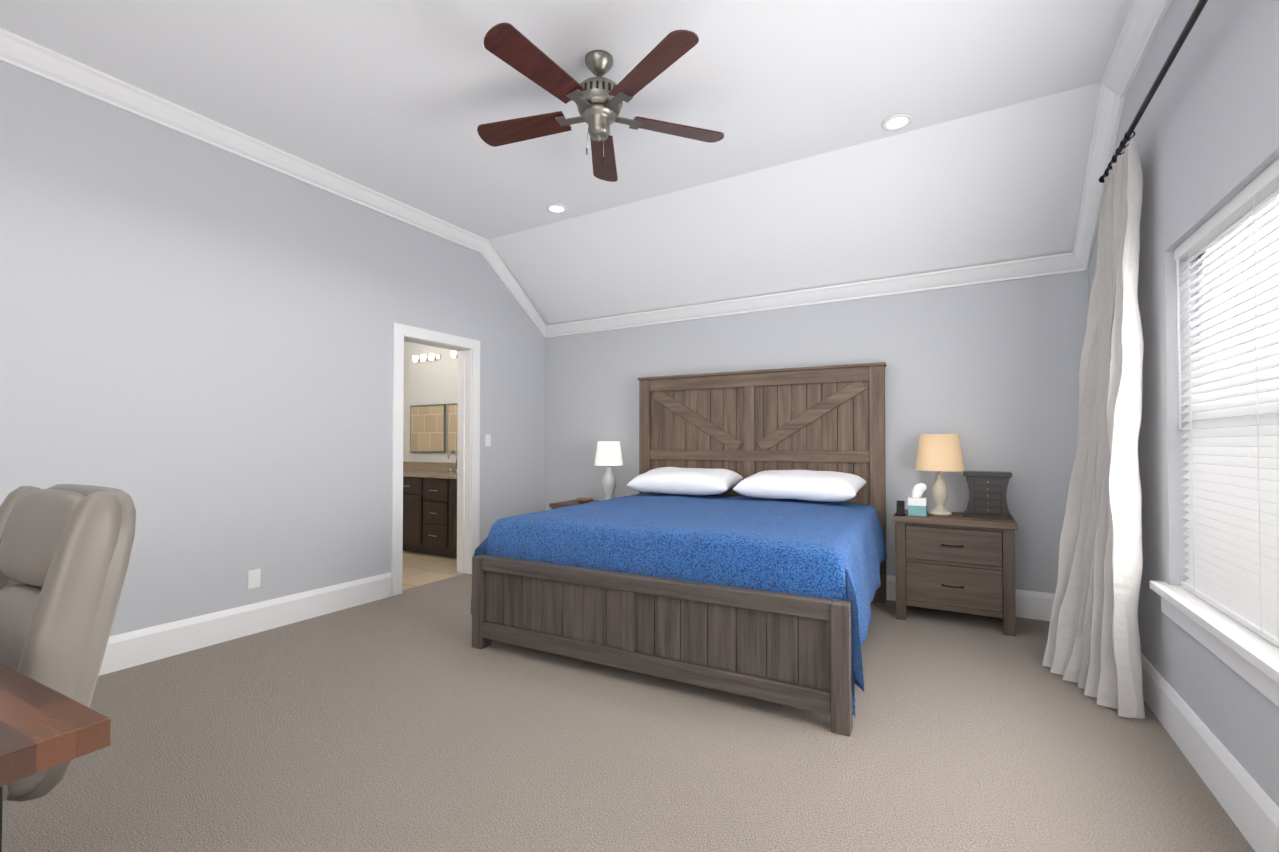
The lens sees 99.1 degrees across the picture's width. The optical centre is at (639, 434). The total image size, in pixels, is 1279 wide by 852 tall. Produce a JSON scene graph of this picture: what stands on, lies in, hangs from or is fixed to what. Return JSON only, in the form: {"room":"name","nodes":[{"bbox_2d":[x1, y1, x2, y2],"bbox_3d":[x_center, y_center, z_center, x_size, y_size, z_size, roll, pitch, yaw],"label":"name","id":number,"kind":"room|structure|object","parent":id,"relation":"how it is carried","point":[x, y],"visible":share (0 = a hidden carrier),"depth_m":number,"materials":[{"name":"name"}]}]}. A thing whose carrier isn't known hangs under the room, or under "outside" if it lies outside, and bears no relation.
{"room":"bedroom","nodes":[
{"label":"bedroom","id":0,"kind":"room"},
{"bbox_2d":[0,61,544,635],"bbox_3d":[-2.645,-0.407,3.247,0.160,3.300,6.520,-1,-1,30],"label":"wall","id":1,"kind":"structure","parent":0,"point":[196,351],"depth_m":3.27,"materials":[{"name":"grey paint"}]},
{"bbox_2d":[99,572,391,675],"bbox_3d":[-3.031,1.138,2.378,0.018,0.185,4.350,-1,-1,30],"label":"baseboard","id":2,"kind":"structure","parent":1,"relation":"attached to","point":[137,647],"depth_m":3.32,"materials":[{"name":"white"}]},
{"bbox_2d":[248,569,260,588],"bbox_3d":[-2.426,0.906,3.436,0.008,0.114,0.070,-1,-1,30],"label":"electrical outlet plate","id":3,"kind":"object","parent":1,"relation":"attached to","point":[254,577],"visible":1,"depth_m":3.43,"materials":[{"name":"white plastic"}]},
{"bbox_2d":[0,28,547,337],"bbox_3d":[-2.535,-1.463,3.199,0.095,0.748,6.200,-1,-1,30],"label":"crown molding","id":4,"kind":"structure","parent":1,"relation":"attached to","point":[19,52],"depth_m":3.27,"materials":[{"name":"white wood"}]},
{"bbox_2d":[391,322,479,595],"bbox_3d":[-1.790,0.193,4.713,0.200,2.145,0.900,-1,-1,30],"label":"door frame","id":5,"kind":"structure","parent":1,"relation":"attached to","point":[468,474],"depth_m":4.98,"materials":[{"name":"white wood"}]},
{"bbox_2d":[485,434,490,446],"bbox_3d":[-1.434,0.052,5.162,0.009,0.114,0.070,-1,-1,30],"label":"switch plate","id":6,"kind":"object","parent":1,"relation":"attached to","point":[487,440],"visible":1,"depth_m":5.16,"materials":[{"name":"white plastic"}]},
{"bbox_2d":[403,341,457,462],"bbox_3d":[-2.466,-0.054,6.744,3.040,2.700,0.280,-1,-1,30],"label":"wall","id":7,"kind":"structure","parent":0,"point":[432,382],"depth_m":6.67,"materials":[{"name":"white paint"}]},
{"bbox_2d":[410,404,445,452],"bbox_3d":[-2.573,-0.075,6.627,0.630,0.580,0.028,-1,-1,30],"label":"bathroom mirror","id":8,"kind":"object","parent":7,"relation":"attached to","point":[427,428],"depth_m":6.60,"materials":[{"name":"beige mirror"}]},
{"bbox_2d":[403,462,456,469],"bbox_3d":[-2.201,0.376,6.405,2.150,0.100,0.020,-1,-1,30],"label":"backsplash","id":9,"kind":"structure","parent":7,"relation":"attached to","point":[406,465],"depth_m":6.59,"materials":[{"name":"beige stone"}]},
{"bbox_2d":[413,351,457,361],"bbox_3d":[-2.305,-0.931,6.436,1.110,0.075,0.113,-1,-1,30],"label":"sconce","id":10,"kind":"object","parent":7,"relation":"attached to","point":[431,356],"visible":0.62,"depth_m":6.55,"materials":[{"name":"white glass"}]},
{"bbox_2d":[446,403,457,452],"bbox_3d":[-1.994,-0.081,6.292,0.630,0.580,0.028,-1,-1,30],"label":"bathroom mirror","id":11,"kind":"object","parent":7,"relation":"attached to","point":[451,409],"depth_m":6.39,"materials":[{"name":"beige mirror"}]},
{"bbox_2d":[402,550,464,589],"bbox_3d":[-3.203,1.330,5.509,3.300,0.096,3.120,-1,-1,30],"label":"floor","id":12,"kind":"structure","parent":0,"point":[419,569],"depth_m":5.17,"materials":[{"name":"beige tile"}]},
{"bbox_2d":[403,474,456,557],"bbox_3d":[-2.349,0.872,6.142,2.130,0.830,0.610,-1,-1,30],"label":"bathroom vanity","id":13,"kind":"object","parent":12,"relation":"on","point":[429,507],"depth_m":5.75,"materials":[{"name":"brown wood"}]},
{"bbox_2d":[403,470,456,477],"bbox_3d":[-2.344,0.440,6.157,2.150,0.035,0.590,-1,-1,30],"label":"countertop","id":14,"kind":"structure","parent":13,"relation":"on","point":[422,473],"depth_m":5.93,"materials":[{"name":"beige stone"}]},
{"bbox_2d":[0,0,1133,324],"bbox_3d":[-0.620,-1.579,2.011,4.920,0.753,6.380,-1,-1,30],"label":"ceiling","id":15,"kind":"structure","parent":0,"point":[806,172],"depth_m":3.13,"materials":[{"name":"white paint"}]},
{"bbox_2d":[546,204,566,213],"bbox_3d":[-0.664,-1.813,4.374,0.170,0.010,0.170,-1,-1,30],"label":"recessed light","id":16,"kind":"object","parent":15,"relation":"in","point":[556,208],"visible":1,"depth_m":4.38,"materials":[{"name":"white"}]},
{"bbox_2d":[477,23,723,181],"bbox_3d":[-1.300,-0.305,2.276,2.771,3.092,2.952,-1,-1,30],"label":"fan","id":17,"kind":"object","parent":15,"relation":"hanging from","point":[598,99],"visible":1,"depth_m":2.59,"materials":[{"name":"brown wood"}]},
{"bbox_2d":[881,113,912,130],"bbox_3d":[1.509,-1.831,3.197,0.170,0.010,0.170,-1,-1,30],"label":"recessed light","id":18,"kind":"object","parent":15,"relation":"in","point":[899,121],"visible":1,"depth_m":3.19,"materials":[{"name":"white"}]},
{"bbox_2d":[2,574,1254,851],"bbox_3d":[-0.542,1.275,2.003,4.820,0.100,6.520,-1,-1,30],"label":"floor carpet","id":19,"kind":"object","parent":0,"point":[410,720],"visible":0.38,"depth_m":2.07,"materials":[{"name":"beige carpet"}]},
{"bbox_2d":[0,663,110,851],"bbox_3d":[-1.842,0.831,0.946,1.850,0.755,0.760,0,-1,27],"label":"desk","id":20,"kind":"object","parent":19,"relation":"on","point":[43,727],"visible":1,"depth_m":0.85,"materials":[{"name":"brown wood"}]},
{"bbox_2d":[0,484,135,801],"bbox_3d":[-1.650,0.671,1.168,0.667,1.081,0.764,-1,-1,30],"label":"office chair","id":21,"kind":"object","parent":19,"relation":"on","point":[65,551],"visible":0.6,"depth_m":1.31,"materials":[{"name":"beige leather"}]},
{"bbox_2d":[549,499,597,508],"bbox_3d":[-0.443,0.963,5.212,0.700,0.620,0.466,-1,-1,30],"label":"nightstand","id":22,"kind":"object","parent":19,"relation":"on","point":[562,504],"visible":0.04,"depth_m":5.20,"materials":[{"name":"brown wood"}]},
{"bbox_2d":[576,498,592,502],"bbox_3d":[-0.524,0.630,5.216,0.164,0.045,0.164,-1,-1,30],"label":"bowl","id":23,"kind":"object","parent":22,"relation":"on","point":[584,500],"visible":0.92,"depth_m":5.17,"materials":[{"name":"brown wood"}]},
{"bbox_2d":[595,441,622,499],"bbox_3d":[-0.290,0.356,5.165,0.270,0.590,0.270,-1,-1,30],"label":"lamp","id":24,"kind":"object","parent":22,"relation":"on","point":[608,453],"visible":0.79,"depth_m":5.09,"materials":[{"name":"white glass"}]},
{"bbox_2d":[470,362,886,736],"bbox_3d":[0.449,0.349,3.682,2.180,1.802,2.189,0,-1,28],"label":"bed","id":25,"kind":"object","parent":19,"relation":"on","point":[736,545],"visible":1,"depth_m":2.97,"materials":[{"name":"brown"}]},
{"bbox_2d":[470,493,886,716],"bbox_3d":[0.396,0.843,3.574,2.180,0.735,1.880,0,-1,28],"label":"blanket","id":26,"kind":"object","parent":25,"relation":"on","point":[819,550],"depth_m":2.74,"materials":[{"name":"blue fabric"}]},
{"bbox_2d":[893,509,1017,636],"bbox_3d":[2.136,0.901,3.719,0.700,0.700,0.466,-1,-1,30],"label":"nightstand","id":27,"kind":"object","parent":19,"relation":"on","point":[959,562],"visible":0.92,"depth_m":3.53,"materials":[{"name":"brown wood"}]},
{"bbox_2d":[895,501,905,515],"bbox_3d":[1.779,0.500,3.718,0.060,0.100,0.060,-1,-1,30],"label":"dock","id":28,"kind":"object","parent":27,"relation":"on","point":[900,510],"visible":1,"depth_m":3.72,"materials":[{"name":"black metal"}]},
{"bbox_2d":[908,483,926,516],"bbox_3d":[1.902,0.439,3.732,0.112,0.221,0.112,-1,-1,30],"label":"tissue box","id":29,"kind":"object","parent":27,"relation":"on","point":[917,504],"visible":1,"depth_m":3.70,"materials":[{"name":"teal"}]},
{"bbox_2d":[915,434,964,515],"bbox_3d":[2.085,0.273,3.791,0.304,0.555,0.304,-1,-1,30],"label":"lamp","id":30,"kind":"object","parent":27,"relation":"on","point":[939,452],"visible":1,"depth_m":3.70,"materials":[{"name":"beige"}]},
{"bbox_2d":[963,471,1011,518],"bbox_3d":[2.351,0.399,3.690,0.270,0.300,0.194,-1,-1,30],"label":"jewelry box","id":31,"kind":"object","parent":27,"relation":"on","point":[987,494],"visible":0.98,"depth_m":3.61,"materials":[{"name":"grey wood"}]},
{"bbox_2d":[545,271,1088,593],"bbox_3d":[1.078,-0.084,4.761,4.760,2.700,0.160,-1,-1,30],"label":"wall","id":32,"kind":"structure","parent":0,"point":[988,373],"depth_m":4.09,"materials":[{"name":"grey paint"}]},
{"bbox_2d":[548,253,1072,337],"bbox_3d":[0.954,-1.121,4.702,4.380,0.108,0.095,-1,-1,30],"label":"crown molding","id":33,"kind":"structure","parent":32,"relation":"attached to","point":[1052,264],"depth_m":4.33,"materials":[{"name":"white wood"}]},
{"bbox_2d":[886,575,1054,620],"bbox_3d":[0.948,1.173,4.714,4.562,0.185,0.018,-1,-1,30],"label":"baseboard","id":34,"kind":"structure","parent":32,"relation":"attached to","point":[1029,604],"depth_m":3.71,"materials":[{"name":"white"}]},
{"bbox_2d":[1088,0,1278,806],"bbox_3d":[1.434,-0.444,0.792,0.160,3.300,6.360,-1,-1,30],"label":"wall","id":35,"kind":"structure","parent":0,"point":[1206,136],"depth_m":2.12,"materials":[{"name":"grey paint"}]},
{"bbox_2d":[1068,0,1171,271],"bbox_3d":[1.364,-1.498,0.941,0.095,0.748,6.200,-1,-1,30],"label":"crown molding","id":36,"kind":"structure","parent":35,"relation":"attached to","point":[1144,20],"depth_m":2.88,"materials":[{"name":"white wood"}]},
{"bbox_2d":[1099,0,1207,182],"bbox_3d":[1.665,-1.351,1.469,0.105,0.075,3.220,-1,-1,30],"label":"curtain rod","id":37,"kind":"object","parent":35,"relation":"attached to","point":[1193,18],"visible":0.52,"depth_m":2.08,"materials":[{"name":"black metal"}]},
{"bbox_2d":[1042,141,1144,718],"bbox_3d":[2.180,-0.036,2.655,0.336,2.518,0.582,-1,-1,30],"label":"curtain","id":38,"kind":"object","parent":37,"relation":"hanging from","point":[1093,647],"visible":1,"depth_m":2.53,"materials":[{"name":"white fabric"}]},
{"bbox_2d":[1141,653,1278,851],"bbox_3d":[1.397,1.115,0.882,0.018,0.185,6.200,-1,-1,30],"label":"baseboard","id":39,"kind":"structure","parent":35,"relation":"attached to","point":[1245,800],"depth_m":1.84,"materials":[{"name":"white"}]},
{"bbox_2d":[1150,195,1278,706],"bbox_3d":[1.799,-0.023,1.476,0.200,1.520,1.920,-1,-1,30],"label":"window","id":40,"kind":"structure","parent":35,"relation":"in","point":[1248,655],"depth_m":1.82,"materials":[{"name":"white"}]},
{"bbox_2d":[1174,158,1278,647],"bbox_3d":[1.797,-0.086,1.478,0.074,1.389,1.776,-1,-1,30],"label":"window blinds","id":41,"kind":"object","parent":40,"relation":"attached to","point":[1231,459],"visible":1,"depth_m":1.84,"materials":[{"name":"white plastic"}]},
{"label":"outside","id":42,"kind":"structure","parent":0,"visible":0},
{"bbox_2d":[1220,218,1278,379],"bbox_3d":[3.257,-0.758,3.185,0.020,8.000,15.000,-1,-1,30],"label":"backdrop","id":43,"kind":"structure","parent":42,"point":[1261,242],"depth_m":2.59,"materials":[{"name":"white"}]}
]}

